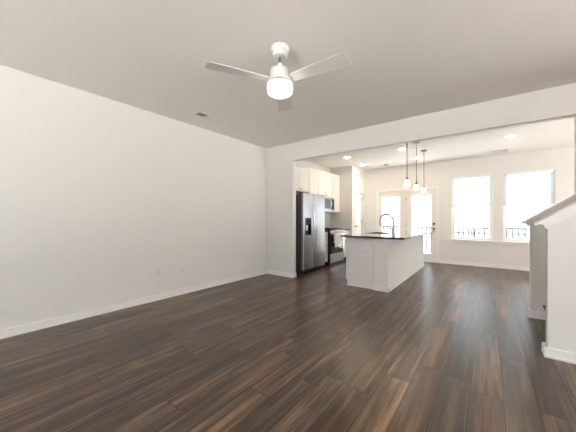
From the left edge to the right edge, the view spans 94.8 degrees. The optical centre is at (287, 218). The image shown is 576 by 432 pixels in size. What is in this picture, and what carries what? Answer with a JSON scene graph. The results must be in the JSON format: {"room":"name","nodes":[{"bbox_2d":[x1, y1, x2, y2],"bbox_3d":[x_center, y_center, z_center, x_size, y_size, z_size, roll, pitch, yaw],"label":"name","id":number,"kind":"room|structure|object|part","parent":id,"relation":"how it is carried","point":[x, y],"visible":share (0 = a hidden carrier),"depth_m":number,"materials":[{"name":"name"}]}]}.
{"room":"living room","nodes":[
{"label":"living room","id":0,"kind":"room"},
{"bbox_2d":[0,65,329,329],"bbox_3d":[-1.342,-0.170,4.783,0.140,2.740,10.680,0,0,37],"label":"wall","id":1,"kind":"structure","parent":0,"point":[99,194],"depth_m":3.40,"materials":[{"name":"paint"}]},
{"bbox_2d":[0,269,266,338],"bbox_3d":[-2.439,1.157,3.199,0.026,0.085,6.550,0,0,37],"label":"baseboard","id":2,"kind":"structure","parent":1,"relation":"attached to","point":[22,329],"depth_m":3.40,"materials":[{"name":"paint"}]},
{"bbox_2d":[156,269,160,276],"bbox_3d":[-1.914,0.800,3.906,0.008,0.116,0.072,0,0,37],"label":"wall outlet","id":3,"kind":"object","parent":1,"relation":"attached to","point":[158,271],"visible":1,"depth_m":3.91,"materials":[{"name":"white plastic"}]},
{"bbox_2d":[181,265,184,272],"bbox_3d":[-1.672,0.800,4.225,0.008,0.116,0.072,0,0,37],"label":"wall outlet","id":4,"kind":"object","parent":1,"relation":"attached to","point":[182,266],"visible":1,"depth_m":4.21,"materials":[{"name":"white plastic"}]},
{"bbox_2d":[296,166,308,192],"bbox_3d":[0.081,-0.938,6.246,0.358,0.575,1.108,0,0,37],"label":"upper cabinet","id":5,"kind":"object","parent":1,"relation":"attached to","point":[302,174],"visible":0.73,"depth_m":6.36,"materials":[{"name":"paint"}]},
{"bbox_3d":[0.163,-0.938,6.121,0.020,0.563,0.392,0,0,37],"label":"door","id":6,"kind":"part","parent":5,"relation":"part of","materials":[{"name":"paint"}]},
{"bbox_3d":[0.404,-0.938,6.440,0.020,0.563,0.392,0,0,37],"label":"door","id":7,"kind":"part","parent":5,"relation":"part of","materials":[{"name":"paint"}]},
{"bbox_2d":[309,170,317,194],"bbox_3d":[0.548,-0.703,6.862,0.358,1.045,0.434,0,0,37],"label":"upper cabinet","id":8,"kind":"object","parent":1,"relation":"attached to","point":[313,175],"visible":0.41,"depth_m":6.76,"materials":[{"name":"paint"}]},
{"bbox_2d":[296,163,340,177],"bbox_3d":[0.590,-1.253,6.926,0.347,0.054,2.808,0,0,37],"label":"trim","id":9,"kind":"structure","parent":1,"relation":"attached to","point":[298,165],"depth_m":6.87,"materials":[{"name":"paint"}]},
{"bbox_2d":[318,172,331,197],"bbox_3d":[0.917,-0.907,7.348,0.358,0.635,0.782,0,0,37],"label":"upper cabinet","id":10,"kind":"object","parent":1,"relation":"attached to","point":[324,180],"visible":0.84,"depth_m":7.24,"materials":[{"name":"paint"}]},
{"bbox_3d":[0.911,-0.907,7.108,0.020,0.623,0.380,0,0,37],"label":"door","id":11,"kind":"part","parent":10,"relation":"part of","materials":[{"name":"paint"}]},
{"bbox_3d":[1.146,-0.907,7.417,0.020,0.623,0.380,0,0,37],"label":"door","id":12,"kind":"part","parent":10,"relation":"part of","materials":[{"name":"paint"}]},
{"bbox_2d":[325,197,333,211],"bbox_3d":[0.948,-0.385,7.323,0.436,0.400,0.772,0,0,37],"label":"microwave","id":13,"kind":"object","parent":10,"relation":"attached to","point":[329,202],"visible":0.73,"depth_m":7.29,"materials":[{"name":"silver metal"}]},
{"bbox_2d":[325,176,339,212],"bbox_3d":[1.298,-0.703,7.851,0.358,1.045,0.478,0,0,37],"label":"upper cabinet","id":14,"kind":"object","parent":1,"relation":"attached to","point":[335,180],"visible":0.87,"depth_m":7.78,"materials":[{"name":"paint"}]},
{"bbox_3d":[1.409,-0.703,7.764,0.020,1.033,0.458,0,0,37],"label":"door","id":15,"kind":"part","parent":14,"relation":"part of","materials":[{"name":"paint"}]},
{"bbox_2d":[0,260,575,431],"bbox_3d":[1.976,1.260,2.266,8.470,0.120,10.680,0,0,37],"label":"floor","id":16,"kind":"structure","parent":0,"point":[451,347],"depth_m":2.17,"materials":[{"name":"brown wood"}]},
{"bbox_2d":[296,192,324,273],"bbox_3d":[0.357,0.316,6.212,0.781,1.768,0.930,0,0,37],"label":"refrigerator","id":17,"kind":"object","parent":16,"relation":"on","point":[310,208],"visible":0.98,"depth_m":5.87,"materials":[{"name":"silver metal"}]},
{"bbox_3d":[0.425,0.275,5.823,0.060,1.660,0.392,0,0,37],"label":"freezer door","id":18,"kind":"part","parent":17,"relation":"part of","materials":[{"name":"silver metal"}]},
{"bbox_3d":[0.572,0.150,5.908,0.071,0.926,0.022,0,0,37],"label":"handle","id":19,"kind":"part","parent":17,"relation":"part of","materials":[{"name":"metal"}]},
{"bbox_3d":[0.623,0.150,5.975,0.071,0.926,0.022,0,0,37],"label":"handle","id":20,"kind":"part","parent":17,"relation":"part of","materials":[{"name":"metal"}]},
{"bbox_3d":[0.708,0.275,6.196,0.060,1.660,0.532,0,0,37],"label":"fridge door","id":21,"kind":"part","parent":17,"relation":"part of","materials":[{"name":"silver metal"}]},
{"bbox_2d":[323,232,327,265],"bbox_3d":[0.676,0.767,6.790,0.648,0.866,0.345,0,0,37],"label":"base cabinet","id":22,"kind":"object","parent":16,"relation":"on","point":[326,233],"visible":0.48,"depth_m":6.71,"materials":[{"name":"paint"}]},
{"bbox_3d":[0.903,0.943,6.618,0.020,0.285,0.337,0,0,37],"label":"drawer","id":23,"kind":"part","parent":22,"relation":"part of","materials":[{"name":"paint"}]},
{"bbox_2d":[325,228,344,265],"bbox_3d":[1.068,0.718,7.200,0.739,0.965,0.764,0,0,37],"label":"range","id":24,"kind":"object","parent":16,"relation":"on","point":[335,254],"visible":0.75,"depth_m":6.89,"materials":[{"name":"silver metal"}]},
{"bbox_3d":[1.303,0.641,7.022,0.031,0.518,0.758,0,0,37],"label":"oven door","id":25,"kind":"part","parent":24,"relation":"part of","materials":[{"name":"black glass"}]},
{"bbox_3d":[1.303,1.022,7.022,0.031,0.227,0.758,0,0,37],"label":"storage drawer","id":26,"kind":"part","parent":24,"relation":"part of","materials":[{"name":"silver metal"}]},
{"bbox_2d":[334,233,341,246],"bbox_3d":[1.297,0.555,6.904,0.046,0.350,0.371,0,0,37],"label":"dish towel","id":27,"kind":"object","parent":24,"relation":"hanging from","point":[337,239],"visible":0.98,"depth_m":6.85,"materials":[{"name":"fabric"}]},
{"bbox_2d":[341,230,348,260],"bbox_3d":[1.406,0.767,7.752,0.648,0.866,0.506,0,0,37],"label":"base cabinet","id":28,"kind":"object","parent":16,"relation":"on","point":[346,232],"visible":0.22,"depth_m":7.59,"materials":[{"name":"paint"}]},
{"bbox_3d":[1.633,0.815,7.580,0.020,0.540,0.498,0,0,37],"label":"door","id":29,"kind":"part","parent":28,"relation":"part of","materials":[{"name":"paint"}]},
{"bbox_2d":[345,235,424,292],"bbox_3d":[2.225,0.767,5.747,0.812,0.866,3.028,0,0,37],"label":"kitchen island","id":30,"kind":"object","parent":16,"relation":"on","point":[389,262],"visible":0.77,"depth_m":4.65,"materials":[{"name":"paint"}]},
{"bbox_3d":[1.261,1.189,4.634,0.489,0.022,0.012,0,0,37],"label":"shoe moulding","id":31,"kind":"part","parent":30,"relation":"part of","materials":[{"name":"paint"}]},
{"bbox_3d":[2.439,0.359,5.572,0.252,0.051,2.998,0,0,37],"label":"moulding","id":32,"kind":"part","parent":30,"relation":"part of","materials":[{"name":"paint"}]},
{"bbox_2d":[340,230,434,239],"bbox_3d":[2.294,0.316,5.668,1.085,0.032,3.035,0,0,37],"label":"island countertop","id":33,"kind":"structure","parent":30,"relation":"on","point":[384,234],"depth_m":5.00,"materials":[{"name":"black stone"}]},
{"bbox_2d":[379,214,394,233],"bbox_3d":[1.954,0.100,5.247,0.308,0.401,0.096,0,0,37],"label":"faucet","id":34,"kind":"object","parent":33,"relation":"on","point":[393,228],"visible":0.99,"depth_m":5.19,"materials":[{"name":"metal"}]},
{"bbox_3d":[1.959,0.045,5.267,0.293,0.291,0.028,0,0,37],"label":"spout","id":35,"kind":"part","parent":34,"relation":"part of","materials":[{"name":"metal"}]},
{"bbox_3d":[2.447,1.157,5.579,0.256,0.085,3.028,0,0,37],"label":"baseboard","id":36,"kind":"part","parent":30,"relation":"part of","materials":[{"name":"paint"}]},
{"bbox_2d":[537,300,545,319],"bbox_3d":[4.206,-0.238,1.605,3.838,2.876,1.058,0,0,37],"label":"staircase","id":37,"kind":"structure","parent":16,"relation":"on","point":[542,304],"depth_m":3.14,"materials":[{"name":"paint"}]},
{"bbox_2d":[0,0,575,169],"bbox_3d":[1.976,-1.600,2.266,8.470,0.120,10.680,0,0,37],"label":"ceiling","id":38,"kind":"structure","parent":0,"point":[408,58],"depth_m":2.50,"materials":[{"name":"paint"}]},
{"bbox_2d":[194,111,215,119],"bbox_3d":[-1.244,-1.536,3.962,0.160,0.008,0.300,0,0,37],"label":"ceiling vent","id":39,"kind":"object","parent":38,"relation":"in","point":[200,114],"visible":1,"depth_m":3.95,"materials":[{"name":"white metal"}]},
{"bbox_2d":[205,42,351,111],"bbox_3d":[0.018,-1.327,2.312,1.054,0.426,1.165,0,0,37],"label":"ceiling fan","id":40,"kind":"object","parent":38,"relation":"hanging from","point":[279,84],"visible":1,"depth_m":2.29,"materials":[{"name":"white metal"}]},
{"bbox_3d":[-0.407,-1.238,2.244,0.557,0.034,0.160,0,0,-24],"label":"blade","id":41,"kind":"part","parent":40,"relation":"part of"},
{"bbox_3d":[-0.072,-1.155,2.392,0.226,0.082,0.226,0,0,37],"label":"light globe","id":42,"kind":"part","parent":40,"relation":"part of"},
{"bbox_3d":[-0.045,-1.238,2.757,0.160,0.034,0.557,0,0,4],"label":"blade","id":43,"kind":"part","parent":40,"relation":"part of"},
{"bbox_3d":[0.248,-1.238,2.209,0.563,0.034,0.171,0,0,37],"label":"blade","id":44,"kind":"part","parent":40,"relation":"part of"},
{"bbox_2d":[404,177,409,186],"bbox_3d":[2.132,-1.055,4.747,0.124,0.970,0.124,0,0,37],"label":"pendant lamp","id":45,"kind":"object","parent":38,"relation":"hanging from","point":[407,183],"visible":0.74,"depth_m":4.72,"materials":[{"name":"white glass"}]},
{"bbox_2d":[413,142,419,190],"bbox_3d":[2.603,-1.055,5.368,0.124,0.970,0.124,0,0,37],"label":"pendant lamp","id":46,"kind":"object","parent":38,"relation":"hanging from","point":[416,187],"visible":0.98,"depth_m":5.36,"materials":[{"name":"white glass"}]},
{"bbox_3d":[2.603,-1.125,5.368,0.013,0.790,0.013,0,0,37],"label":"rod","id":47,"kind":"part","parent":46,"relation":"part of","materials":[{"name":"silver metal"}]},
{"bbox_2d":[421,150,426,193],"bbox_3d":[3.068,-1.055,5.981,0.124,0.970,0.124,0,0,37],"label":"pendant lamp","id":48,"kind":"object","parent":38,"relation":"hanging from","point":[423,189],"visible":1,"depth_m":5.96,"materials":[{"name":"white glass"}]},
{"bbox_2d":[491,149,509,152],"bbox_3d":[4.817,-1.536,6.011,0.320,0.008,0.160,0,0,37],"label":"ceiling vent","id":49,"kind":"object","parent":38,"relation":"in","point":[505,149],"visible":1,"depth_m":5.98,"materials":[{"name":"white metal"}]},
{"bbox_2d":[330,166,363,233],"bbox_3d":[1.865,-0.170,8.300,0.720,2.740,0.920,0,0,37],"label":"wall","id":50,"kind":"structure","parent":0,"point":[352,178],"depth_m":7.88,"materials":[{"name":"paint"}]},
{"bbox_2d":[355,193,361,233],"bbox_3d":[2.158,0.206,8.090,0.101,1.964,0.576,0,0,37],"label":"door","id":51,"kind":"structure","parent":50,"relation":"in","point":[358,197],"depth_m":8.13,"materials":[{"name":"paint"}]},
{"bbox_2d":[354,190,362,233],"bbox_3d":[2.161,0.177,8.082,0.016,2.045,0.700,0,0,37],"label":"trim","id":52,"kind":"structure","parent":50,"relation":"attached to","point":[354,190],"depth_m":7.98,"materials":[{"name":"paint"}]},
{"bbox_2d":[267,82,575,310],"bbox_3d":[2.828,-0.170,3.390,8.190,2.740,0.120,0,0,37],"label":"wall","id":53,"kind":"structure","parent":0,"point":[558,102],"depth_m":4.03,"materials":[{"name":"paint"}]},
{"bbox_2d":[267,270,296,277],"bbox_3d":[-0.141,1.157,5.626,0.704,0.085,0.146,0,0,37],"label":"baseboard","id":54,"kind":"structure","parent":53,"relation":"attached to","point":[291,275],"depth_m":5.53,"materials":[{"name":"paint"}]},
{"bbox_2d":[527,307,538,318],"bbox_3d":[4.529,1.157,2.100,3.921,0.085,0.172,0,0,37],"label":"baseboard","id":55,"kind":"structure","parent":53,"relation":"attached to","point":[531,314],"depth_m":3.20,"materials":[{"name":"paint"}]},
{"bbox_2d":[522,194,575,228],"bbox_3d":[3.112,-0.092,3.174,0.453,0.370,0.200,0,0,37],"label":"trim","id":56,"kind":"structure","parent":53,"relation":"attached to","point":[570,200],"depth_m":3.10,"materials":[{"name":"paint"}]},
{"bbox_2d":[364,147,573,266],"bbox_3d":[5.161,-0.170,6.465,8.190,2.740,0.140,0,0,37],"label":"wall","id":57,"kind":"structure","parent":0,"point":[440,174],"depth_m":6.70,"materials":[{"name":"paint"}]},
{"bbox_2d":[380,192,403,230],"bbox_3d":[3.128,0.197,7.984,0.715,1.963,0.060,0,0,37],"label":"door","id":58,"kind":"structure","parent":57,"relation":"in","point":[393,194],"depth_m":7.81,"materials":[{"name":"paint"}]},
{"bbox_2d":[376,186,438,262],"bbox_3d":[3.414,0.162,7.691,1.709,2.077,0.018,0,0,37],"label":"trim","id":59,"kind":"structure","parent":57,"relation":"attached to","point":[434,187],"depth_m":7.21,"materials":[{"name":"paint"}]},
{"bbox_2d":[406,190,435,261],"bbox_3d":[3.730,0.197,7.483,0.780,1.963,0.132,0,0,37],"label":"door","id":60,"kind":"structure","parent":57,"relation":"in","point":[426,257],"depth_m":7.34,"materials":[{"name":"paint"}]},
{"bbox_2d":[452,176,492,239],"bbox_3d":[4.734,-0.278,6.833,0.871,1.645,0.060,0,0,37],"label":"window","id":61,"kind":"structure","parent":57,"relation":"in","point":[490,207],"depth_m":6.82,"materials":[{"name":"plastic"}]},
{"bbox_3d":[4.741,-0.671,6.843,0.801,0.788,0.024,0,0,37],"label":"sash","id":62,"kind":"part","parent":61,"relation":"part of","materials":[{"name":"glass"}]},
{"bbox_3d":[4.726,0.097,6.822,0.801,0.827,0.024,0,0,37],"label":"sash","id":63,"kind":"part","parent":61,"relation":"part of","materials":[{"name":"plastic"}]},
{"bbox_2d":[452,174,492,206],"bbox_3d":[4.687,-0.700,6.771,0.863,0.799,0.066,0,0,37],"label":"window blind","id":64,"kind":"object","parent":61,"relation":"attached to","point":[472,202],"visible":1,"depth_m":6.76,"materials":[{"name":"plastic"}]},
{"bbox_3d":[4.691,-0.311,6.776,0.859,0.022,0.050,0,0,37],"label":"rail","id":65,"kind":"part","parent":64,"relation":"part of","materials":[{"name":"plastic"}]},
{"bbox_2d":[439,260,529,270],"bbox_3d":[5.398,1.157,6.181,7.470,0.085,0.026,0,0,37],"label":"baseboard","id":66,"kind":"structure","parent":57,"relation":"attached to","point":[440,261],"depth_m":6.55,"materials":[{"name":"paint"}]},
{"bbox_2d":[447,239,529,245],"bbox_3d":[5.111,0.586,6.434,2.154,0.089,0.120,0,0,37],"label":"trim","id":67,"kind":"structure","parent":57,"relation":"attached to","point":[517,243],"depth_m":6.51,"materials":[{"name":"paint"}]},
{"bbox_2d":[503,171,554,241],"bbox_3d":[5.588,-0.278,6.185,0.893,1.645,0.060,0,0,37],"label":"window","id":68,"kind":"structure","parent":57,"relation":"in","point":[504,207],"depth_m":6.26,"materials":[{"name":"plastic"}]},
{"bbox_3d":[5.595,-0.671,6.195,0.823,0.788,0.024,0,0,37],"label":"sash","id":69,"kind":"part","parent":68,"relation":"part of","materials":[{"name":"glass"}]},
{"bbox_3d":[5.580,0.097,6.174,0.823,0.827,0.024,0,0,37],"label":"sash","id":70,"kind":"part","parent":68,"relation":"part of","materials":[{"name":"glass"}]},
{"bbox_2d":[503,169,554,205],"bbox_3d":[5.541,-0.700,6.123,0.885,0.799,0.066,0,0,37],"label":"window blind","id":71,"kind":"object","parent":68,"relation":"attached to","point":[532,173],"visible":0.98,"depth_m":6.11,"materials":[{"name":"plastic"}]},
{"bbox_3d":[5.545,-0.311,6.129,0.881,0.022,0.050,0,0,37],"label":"rail","id":72,"kind":"part","parent":71,"relation":"part of","materials":[{"name":"plastic"}]},
{"bbox_2d":[546,215,575,352],"bbox_3d":[3.832,-0.170,1.160,3.895,2.740,0.100,0,0,37],"label":"wall","id":73,"kind":"structure","parent":0,"point":[561,237],"depth_m":2.25,"materials":[{"name":"paint"}]},
{"bbox_2d":[541,342,575,363],"bbox_3d":[3.822,1.157,1.168,3.921,0.085,0.152,0,0,37],"label":"baseboard","id":74,"kind":"structure","parent":73,"relation":"attached to","point":[569,357],"depth_m":2.25,"materials":[{"name":"paint"}]},
{"label":"outside","id":75,"kind":"structure","parent":0,"visible":0},
{"bbox_3d":[9.065,4.300,11.951,120.000,0.200,150.000,0,0,37],"label":"ground","id":76,"kind":"structure","parent":75,"visible":0},
{"bbox_2d":[382,195,430,253],"bbox_3d":[11.806,-0.700,30.582,11.650,9.800,9.800,0,0,37],"label":"house","id":77,"kind":"structure","parent":76,"relation":"on","point":[421,205],"depth_m":24.83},
{"bbox_3d":[10.539,-1.000,25.809,1.000,1.400,0.015,0,0,37],"label":"pane","id":78,"kind":"part","parent":77,"relation":"part of","materials":[{"name":"glass"}]},
{"bbox_2d":[455,173,549,238],"bbox_3d":[21.033,-0.700,24.587,10.200,9.800,10.200,0,0,37],"label":"house","id":79,"kind":"structure","parent":76,"relation":"on","point":[515,216],"depth_m":21.95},
{"bbox_3d":[14.886,1.800,23.266,1.000,1.400,0.015,0,0,37],"label":"pane","id":80,"kind":"part","parent":79,"relation":"part of","materials":[{"name":"glass"}]},
{"bbox_3d":[14.886,-1.000,23.266,1.000,1.400,0.015,0,0,37],"label":"pane","id":81,"kind":"part","parent":79,"relation":"part of","materials":[{"name":"glass"}]},
{"bbox_3d":[19.029,-1.000,20.123,1.000,1.400,0.015,0,0,37],"label":"pane","id":82,"kind":"part","parent":79,"relation":"part of","materials":[{"name":"glass"}]},
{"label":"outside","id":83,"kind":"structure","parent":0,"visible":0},
{"bbox_3d":[5.234,1.305,7.728,11.000,0.150,1.960,0,0,37],"label":"deck","id":84,"kind":"object","parent":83,"visible":0},
{"bbox_2d":[382,226,529,252],"bbox_3d":[5.584,0.750,8.190,11.000,0.960,0.044,0,0,37],"label":"deck railing","id":85,"kind":"object","parent":84,"relation":"on","point":[418,227],"visible":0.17,"depth_m":8.11,"materials":[{"name":"metal"}]},
{"bbox_3d":[5.584,0.287,8.190,11.000,0.035,0.044,0,0,37],"label":"rail","id":86,"kind":"part","parent":85,"relation":"part of","materials":[{"name":"metal"}]},
{"bbox_3d":[5.584,0.443,8.190,11.000,0.025,0.028,0,0,37],"label":"rail","id":87,"kind":"part","parent":85,"relation":"part of","materials":[{"name":"metal"}]}
]}

